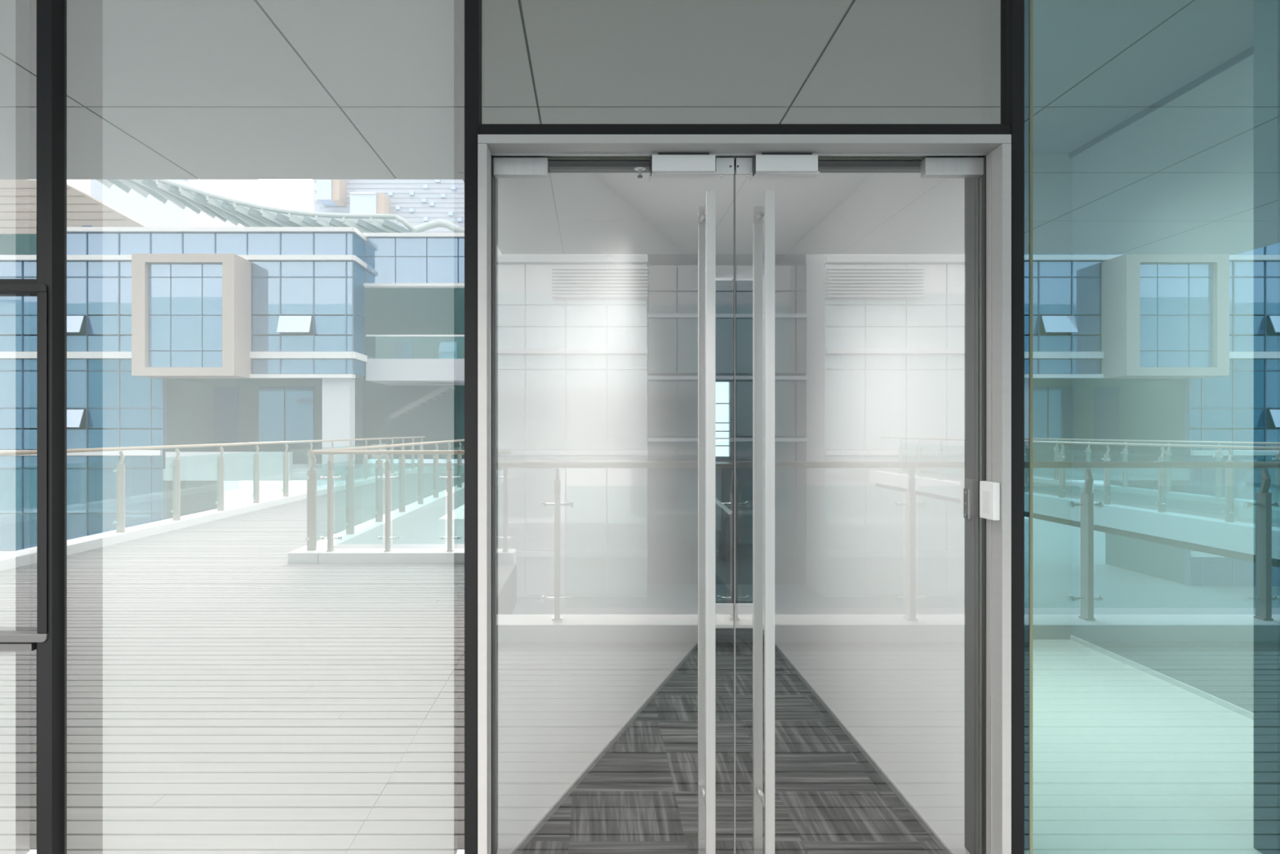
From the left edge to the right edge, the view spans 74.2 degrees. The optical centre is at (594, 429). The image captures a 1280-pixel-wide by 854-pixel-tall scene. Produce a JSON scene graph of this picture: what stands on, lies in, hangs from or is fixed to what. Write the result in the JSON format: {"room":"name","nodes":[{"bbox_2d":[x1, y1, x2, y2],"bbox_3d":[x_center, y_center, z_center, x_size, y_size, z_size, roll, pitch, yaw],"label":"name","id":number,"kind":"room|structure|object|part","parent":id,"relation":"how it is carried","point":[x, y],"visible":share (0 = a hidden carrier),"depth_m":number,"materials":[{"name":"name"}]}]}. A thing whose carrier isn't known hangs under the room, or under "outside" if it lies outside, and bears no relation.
{"room":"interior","nodes":[
{"label":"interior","id":0,"kind":"room"},
{"bbox_2d":[29,0,36,849],"bbox_3d":[-2.194,-0.325,3.348,0.250,3.950,0.045,0,0,0],"label":"wall","id":1,"kind":"structure","parent":0,"point":[33,3],"depth_m":3.33,"materials":[{"name":"black"}]},
{"bbox_2d":[64,0,102,853],"bbox_3d":[-1.961,-0.325,3.270,0.162,3.950,0.080,0,0,0],"label":"window glass","id":2,"kind":"structure","parent":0,"point":[83,19],"depth_m":3.23,"materials":[{"name":"clear glass"}]},
{"bbox_2d":[0,0,457,853],"bbox_3d":[-1.705,-0.325,3.270,2.335,3.950,0.080,0,0,0],"label":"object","id":3,"kind":"structure","parent":0,"point":[280,176],"depth_m":3.23,"materials":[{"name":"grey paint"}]},
{"bbox_2d":[496,173,697,853],"bbox_3d":[0.282,0.207,5.440,0.095,3.115,4.451,0,0,19],"label":"wall","id":4,"kind":"structure","parent":0,"point":[597,308],"depth_m":4.37,"materials":[{"name":"white paint"}]},
{"bbox_2d":[510,641,697,853],"bbox_3d":[0.337,1.750,5.438,0.009,0.029,4.419,0,0,19],"label":"baseboard","id":5,"kind":"structure","parent":4,"relation":"attached to","point":[531,833],"depth_m":4.39,"materials":[{"name":"grey metal"}]},
{"bbox_2d":[715,603,752,627],"bbox_3d":[1.209,1.657,7.580,0.518,0.216,0.100,0,0,0],"label":"sill","id":6,"kind":"structure","parent":4,"relation":"attached to","point":[724,611],"depth_m":7.53,"materials":[{"name":"white paint"}]},
{"bbox_2d":[715,279,752,603],"bbox_3d":[1.219,0.100,7.585,0.498,2.899,0.050,0,0,0],"label":"window","id":7,"kind":"structure","parent":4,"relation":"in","point":[732,600],"depth_m":7.56,"materials":[{"name":"grey metal"}]},
{"bbox_3d":[1.245,0.091,7.585,0.014,2.883,0.050,0,0,0],"label":"frame","id":8,"kind":"part","parent":7,"relation":"part of","materials":[{"name":"black metal"}]},
{"bbox_3d":[1.219,1.542,7.585,0.498,0.015,0.050,0,0,0],"label":"frame","id":9,"kind":"part","parent":7,"relation":"part of","materials":[{"name":"black metal"}]},
{"bbox_2d":[457,0,991,849],"bbox_3d":[0.529,-0.340,3.348,2.165,3.980,0.045,0,0,0],"label":"wall","id":10,"kind":"structure","parent":0,"point":[546,61],"depth_m":3.32,"materials":[{"name":"grey"}]},
{"bbox_2d":[493,157,734,853],"bbox_3d":[0.073,0.340,3.200,0.914,2.739,0.246,0,0,0],"label":"door","id":11,"kind":"structure","parent":10,"relation":"in","point":[503,167],"depth_m":3.18,"materials":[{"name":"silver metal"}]},
{"bbox_3d":[0.422,0.451,3.311,0.035,2.519,0.024,0,0,0],"label":"pull handle","id":12,"kind":"part","parent":11,"relation":"part of","materials":[{"name":"metal"}]},
{"bbox_3d":[0.422,0.363,3.089,0.035,2.474,0.024,0,0,0],"label":"pull handle","id":13,"kind":"part","parent":11,"relation":"part of","materials":[{"name":"metal"}]},
{"bbox_3d":[0.492,-0.996,3.194,0.068,0.062,0.012,0,0,0],"label":"armature plate","id":14,"kind":"part","parent":11,"relation":"part of","materials":[{"name":"white metal"}]},
{"bbox_2d":[649,152,716,176],"bbox_3d":[0.332,-0.994,3.163,0.251,0.078,0.046,0,0,0],"label":"lock","id":15,"kind":"object","parent":10,"relation":"attached to","point":[663,163],"visible":1,"depth_m":3.14,"materials":[{"name":"white metal"}]},
{"bbox_3d":[0.332,-0.964,3.176,0.251,0.009,0.020,0,0,0],"label":"mounting plate","id":16,"kind":"part","parent":15,"relation":"part of","materials":[{"name":"white metal"}]},
{"bbox_2d":[477,134,1011,853],"bbox_3d":[0.541,0.292,3.197,1.924,2.716,0.298,0,0,0],"label":"door frame","id":17,"kind":"structure","parent":10,"relation":"attached to","point":[995,149],"depth_m":3.12,"materials":[{"name":"metal"}]},
{"bbox_3d":[0.541,-1.020,3.272,1.842,0.026,0.075,0,0,0],"label":"header rail","id":18,"kind":"part","parent":17,"relation":"part of","materials":[{"name":"grey metal"}]},
{"bbox_2d":[752,152,819,176],"bbox_3d":[0.719,-0.994,3.163,0.248,0.078,0.046,0,0,0],"label":"lock","id":19,"kind":"object","parent":10,"relation":"attached to","point":[766,163],"visible":1,"depth_m":3.14,"materials":[{"name":"white metal"}]},
{"bbox_3d":[0.719,-0.964,3.176,0.247,0.009,0.020,0,0,0],"label":"mounting plate","id":20,"kind":"part","parent":19,"relation":"part of","materials":[{"name":"white metal"}]},
{"bbox_2d":[734,157,983,853],"bbox_3d":[0.998,0.340,3.200,0.935,2.739,0.246,0,0,0],"label":"door","id":21,"kind":"structure","parent":10,"relation":"in","point":[931,167],"depth_m":3.18,"materials":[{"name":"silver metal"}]},
{"bbox_3d":[0.564,-0.996,3.194,0.060,0.062,0.012,0,0,0],"label":"armature plate","id":22,"kind":"part","parent":21,"relation":"part of","materials":[{"name":"white metal"}]},
{"bbox_3d":[0.639,0.451,3.311,0.035,2.519,0.024,0,0,0],"label":"pull handle","id":23,"kind":"part","parent":21,"relation":"part of","materials":[{"name":"metal"}]},
{"bbox_3d":[0.639,0.363,3.089,0.035,2.474,0.024,0,0,0],"label":"pull handle","id":24,"kind":"part","parent":21,"relation":"part of","materials":[{"name":"metal"}]},
{"bbox_2d":[464,0,1279,853],"bbox_3d":[1.118,-0.315,3.288,3.209,3.970,0.265,0,0,0],"label":"window","id":25,"kind":"structure","parent":10,"relation":"in","point":[1024,0],"depth_m":3.20,"materials":[{"name":"black metal"}]},
{"bbox_2d":[1029,0,1032,853],"bbox_3d":[1.651,-0.315,3.198,0.011,3.930,0.002,0,0,0],"label":"window frame","id":26,"kind":"structure","parent":25,"relation":"attached to","point":[1030,1],"depth_m":3.20,"materials":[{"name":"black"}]},
{"bbox_2d":[519,627,944,853],"bbox_3d":[0.541,1.790,5.415,1.898,0.050,4.430,0,0,0],"label":"floor","id":27,"kind":"structure","parent":0,"point":[641,797],"depth_m":4.17,"materials":[{"name":"carpet"}]},
{"bbox_2d":[593,173,873,279],"bbox_3d":[0.541,-1.390,5.490,2.058,0.080,4.280,0,0,0],"label":"ceiling","id":28,"kind":"structure","parent":0,"point":[674,205],"depth_m":5.08,"materials":[{"name":"white paint"}]},
{"bbox_2d":[634,166,645,177],"bbox_3d":[0.175,-0.994,3.260,0.048,0.042,0.048,0,0,0],"label":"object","id":29,"kind":"structure","parent":28,"relation":"hanging from","point":[639,169],"depth_m":3.25,"materials":[{"name":"white metal"}]},
{"bbox_2d":[715,280,752,551],"bbox_3d":[1.000,-0.200,11.580,4.000,4.700,0.100,0,0,0],"label":"wall","id":30,"kind":"structure","parent":0,"point":[744,288],"depth_m":11.53,"materials":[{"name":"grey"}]},
{"bbox_2d":[715,403,729,446],"bbox_3d":[1.664,-0.148,11.579,0.362,1.021,0.038,0,0,0],"label":"window","id":31,"kind":"structure","parent":30,"relation":"in","point":[716,403],"depth_m":11.56,"materials":[{"name":"grey metal"}]},
{"bbox_2d":[715,551,752,599],"bbox_3d":[0.800,1.685,9.580,3.600,0.050,3.900,0,0,0],"label":"floor","id":32,"kind":"structure","parent":0,"point":[744,560],"depth_m":9.56,"materials":[{"name":"grey"}]},
{"bbox_2d":[715,462,732,560],"bbox_3d":[1.225,1.043,10.947,1.050,1.235,0.765,0,0,0],"label":"office desk","id":33,"kind":"object","parent":32,"relation":"on","point":[722,511],"visible":0.32,"depth_m":10.82,"materials":[{"name":"black"}]},
{"bbox_3d":[1.225,0.880,10.945,0.830,0.840,0.030,0,0,0],"label":"modesty panel","id":34,"kind":"part","parent":33,"relation":"part of","materials":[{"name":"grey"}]},
{"bbox_3d":[1.675,1.058,10.980,0.050,1.205,0.500,0,0,0],"label":"leg","id":35,"kind":"part","parent":33,"relation":"part of","materials":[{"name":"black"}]},
{"bbox_2d":[762,173,970,853],"bbox_3d":[1.518,0.207,5.440,0.100,3.115,4.180,0,0,0],"label":"wall","id":36,"kind":"structure","parent":0,"point":[869,303],"depth_m":4.31,"materials":[{"name":"white paint"}]},
{"bbox_2d":[762,628,952,853],"bbox_3d":[1.463,1.750,5.440,0.010,0.029,4.180,0,0,0],"label":"baseboard","id":37,"kind":"structure","parent":36,"relation":"attached to","point":[935,837],"depth_m":4.40,"materials":[{"name":"grey metal"}]},
{"bbox_2d":[963,488,970,519],"bbox_3d":[1.460,0.289,3.317,0.006,0.117,0.057,0,0,0],"label":"switch","id":38,"kind":"object","parent":36,"relation":"attached to","point":[966,492],"visible":1,"depth_m":3.31,"materials":[{"name":"grey metal"}]},
{"bbox_3d":[1.462,0.289,3.322,0.004,0.117,0.045,0,0,0],"label":"plate","id":39,"kind":"part","parent":38,"relation":"part of","materials":[{"name":"grey metal"}]},
{"bbox_2d":[979,480,999,519],"bbox_3d":[1.455,0.259,3.117,0.028,0.138,0.110,0,0,0],"label":"switch","id":40,"kind":"object","parent":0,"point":[989,491],"visible":1,"depth_m":3.09,"materials":[{"name":"white plastic"}]},
{"bbox_2d":[1032,153,1071,639],"bbox_3d":[2.719,-0.265,6.710,2.282,3.830,0.100,0,0,0],"label":"wall","id":41,"kind":"structure","parent":0,"point":[1051,172],"depth_m":6.66,"materials":[{"name":"beige"}]},
{"bbox_2d":[1032,0,1253,153],"bbox_3d":[2.664,-2.230,4.995,2.192,0.100,3.330,0,0,0],"label":"ceiling","id":42,"kind":"structure","parent":0,"point":[1097,64],"depth_m":4.91,"materials":[{"name":"grey paint"}]},
{"bbox_2d":[1024,639,1262,853],"bbox_3d":[2.664,1.675,4.940,2.192,0.050,3.440,0,0,0],"label":"floor","id":43,"kind":"structure","parent":0,"point":[1126,759],"depth_m":4.18,"materials":[{"name":"white"}]},
{"bbox_2d":[1071,53,1253,712],"bbox_3d":[3.810,-0.265,4.995,0.100,3.830,3.330,0,0,0],"label":"wall","id":44,"kind":"structure","parent":0,"point":[1162,206],"depth_m":5.53,"materials":[{"name":"grey paint"}]},
{"bbox_2d":[1068,45,1253,157],"bbox_3d":[3.748,-2.162,4.995,0.025,0.034,3.329,0,0,0],"label":"trim","id":45,"kind":"structure","parent":44,"relation":"attached to","point":[1249,51],"depth_m":5.50,"materials":[{"name":"grey metal"}]},
{"bbox_2d":[1070,635,1253,719],"bbox_3d":[3.754,1.633,4.995,0.012,0.035,3.329,0,0,0],"label":"baseboard","id":46,"kind":"structure","parent":44,"relation":"attached to","point":[1211,698],"depth_m":5.51,"materials":[{"name":"white metal"}]},
{"bbox_3d":[3.474,1.661,-11.300,20.847,0.027,28.985,0,0,0],"label":"deck","id":47,"kind":"object","parent":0,"visible":0},
{"bbox_2d":[0,0,64,853],"bbox_3d":[-2.413,-0.315,3.232,0.774,3.970,0.175,0,0,0],"label":"window","id":48,"kind":"structure","parent":47,"relation":"on","point":[6,636],"depth_m":3.15,"materials":[{"name":"black metal"}]},
{"bbox_3d":[-2.385,-0.530,3.172,0.689,0.032,0.055,0,0,0],"label":"rail","id":49,"kind":"part","parent":48,"relation":"part of","materials":[{"name":"black metal"}]},
{"bbox_3d":[-2.385,0.775,3.172,0.689,0.032,0.055,0,0,0],"label":"rail","id":50,"kind":"part","parent":48,"relation":"part of","materials":[{"name":"grey metal"}]}
]}

